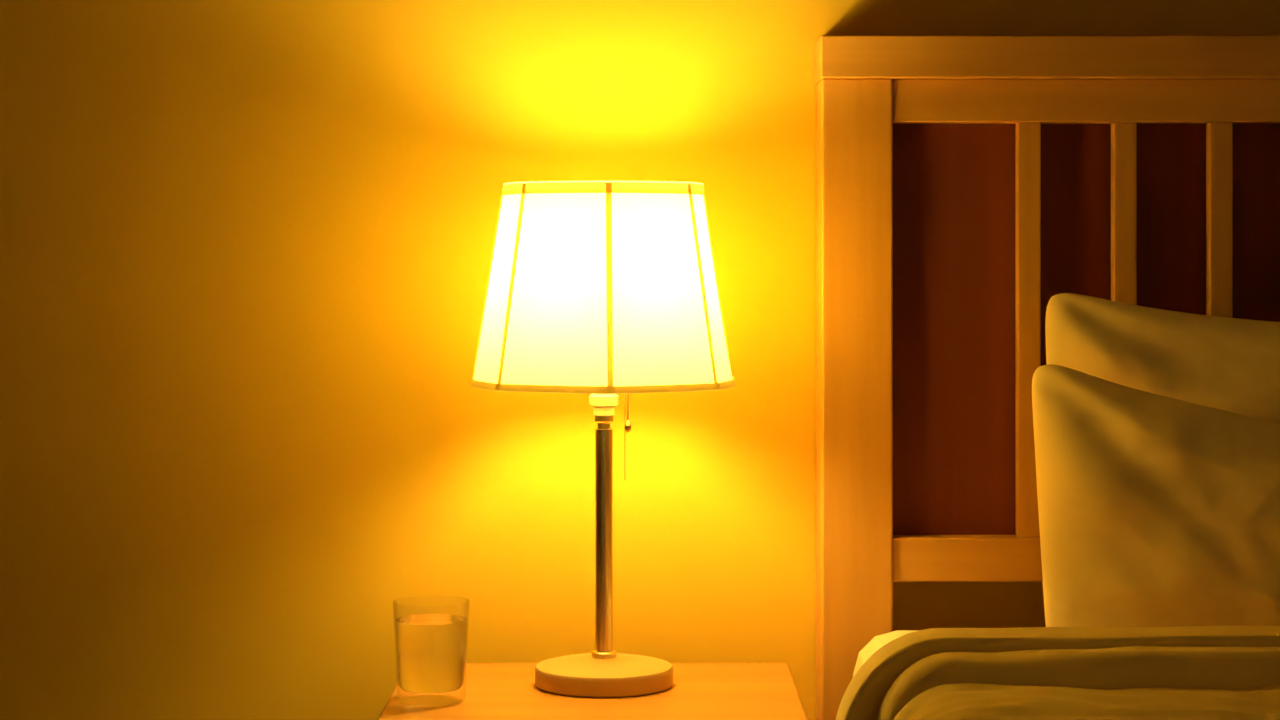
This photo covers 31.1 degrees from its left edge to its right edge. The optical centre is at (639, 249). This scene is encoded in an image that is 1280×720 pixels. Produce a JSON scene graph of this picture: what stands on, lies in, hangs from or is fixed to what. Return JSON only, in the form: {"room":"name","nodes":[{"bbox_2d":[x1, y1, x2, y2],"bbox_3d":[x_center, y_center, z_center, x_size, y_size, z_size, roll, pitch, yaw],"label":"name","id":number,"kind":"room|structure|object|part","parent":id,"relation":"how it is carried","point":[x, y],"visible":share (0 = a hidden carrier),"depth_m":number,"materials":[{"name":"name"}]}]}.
{"room":"bedroom","nodes":[
{"label":"bedroom","id":0,"kind":"room"},
{"bbox_2d":[0,0,1279,719],"bbox_3d":[0.400,-0.215,2.555,4.000,2.400,0.100,0,0,0],"label":"wall","id":1,"kind":"structure","parent":0,"point":[246,246],"depth_m":2.50,"materials":[{"name":"paint"}]},
{"bbox_3d":[0.350,1.035,0.952,4.100,0.100,3.305,0,0,0],"label":"floor","id":2,"kind":"structure","parent":0,"visible":0},
{"bbox_2d":[377,663,807,719],"bbox_3d":[-0.044,0.710,2.212,0.402,0.550,0.426,0,0,0],"label":"nightstand","id":3,"kind":"object","parent":2,"relation":"on","point":[493,691],"visible":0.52,"depth_m":2.23,"materials":[{"name":"brown wood"}]},
{"bbox_2d":[393,599,469,703],"bbox_3d":[-0.201,0.386,2.215,0.074,0.096,0.074,0,0,0],"label":"water glass","id":4,"kind":"object","parent":3,"relation":"on","point":[431,648],"visible":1,"depth_m":2.19,"materials":[{"name":"clear glass"}]},
{"bbox_2d":[471,181,735,697],"bbox_3d":[-0.037,0.184,2.297,0.267,0.501,0.268,0,0,0],"label":"table lamp","id":5,"kind":"object","parent":3,"relation":"on","point":[603,290],"visible":1,"depth_m":2.21,"materials":[{"name":"white fabric"}]},
{"bbox_3d":[-0.037,0.035,2.297,0.262,0.197,0.262,0,0,0],"label":"lamp shade","id":6,"kind":"part","parent":5,"relation":"part of","materials":[{"name":"fabric"}]},
{"bbox_2d":[589,394,617,415],"bbox_3d":[-0.036,0.119,2.300,0.029,0.092,0.029,0,0,0],"label":"socket","id":7,"kind":"object","parent":5,"relation":"attached to","point":[602,404],"depth_m":2.29,"materials":[{"name":"plastic"}]},
{"bbox_3d":[-0.012,0.157,2.292,0.001,0.033,0.001,0,0,0],"label":"pull chain","id":8,"kind":"part","parent":5,"relation":"part of","materials":[{"name":"gold metal"}]},
{"bbox_2d":[814,35,1279,719],"bbox_3d":[1.026,0.380,1.407,1.672,1.210,2.193,0,0,0],"label":"bed","id":9,"kind":"object","parent":2,"relation":"on","point":[965,184],"visible":0.77,"depth_m":2.42,"materials":[{"name":"brown wood"}]},
{"bbox_3d":[0.228,0.402,2.458,0.075,1.165,0.087,0,0,0],"label":"post","id":10,"kind":"part","parent":9,"relation":"part of","materials":[{"name":"brown wood"}]},
{"bbox_3d":[1.027,0.497,1.395,1.616,0.213,2.029,0,0,0],"label":"mattress","id":11,"kind":"part","parent":9,"relation":"part of","materials":[{"name":"fabric"}]},
{"bbox_3d":[1.026,0.326,2.437,1.520,0.046,0.036,0,0,0],"label":"rail","id":12,"kind":"part","parent":9,"relation":"part of","materials":[{"name":"brown wood"}]},
{"bbox_2d":[836,626,1279,719],"bbox_3d":[0.998,0.487,1.193,1.672,0.335,1.557,0,0,0],"label":"duvet","id":13,"kind":"object","parent":9,"relation":"on","point":[1182,672],"visible":1,"depth_m":1.86,"materials":[{"name":"fabric"}]},
{"bbox_3d":[1.026,-0.157,2.437,1.520,0.046,0.036,0,0,0],"label":"rail","id":14,"kind":"part","parent":9,"relation":"part of","materials":[{"name":"brown wood"}]},
{"bbox_3d":[1.026,0.084,2.450,1.520,0.457,0.006,0,0,0],"label":"headboard panel","id":15,"kind":"part","parent":9,"relation":"part of","materials":[{"name":"brown wood"}]},
{"bbox_2d":[1032,365,1279,626],"bbox_3d":[0.733,0.249,2.128,0.740,0.274,0.185,0,0,18],"label":"pillow","id":16,"kind":"object","parent":9,"relation":"on","point":[1155,510],"visible":0.8,"depth_m":2.15,"materials":[{"name":"fabric"}]},
{"bbox_2d":[1045,293,1279,422],"bbox_3d":[0.768,0.211,2.297,0.713,0.349,0.109,0,0,6],"label":"pillow","id":17,"kind":"object","parent":9,"relation":"on","point":[1232,365],"visible":0.37,"depth_m":2.32,"materials":[{"name":"fabric"}]}
]}

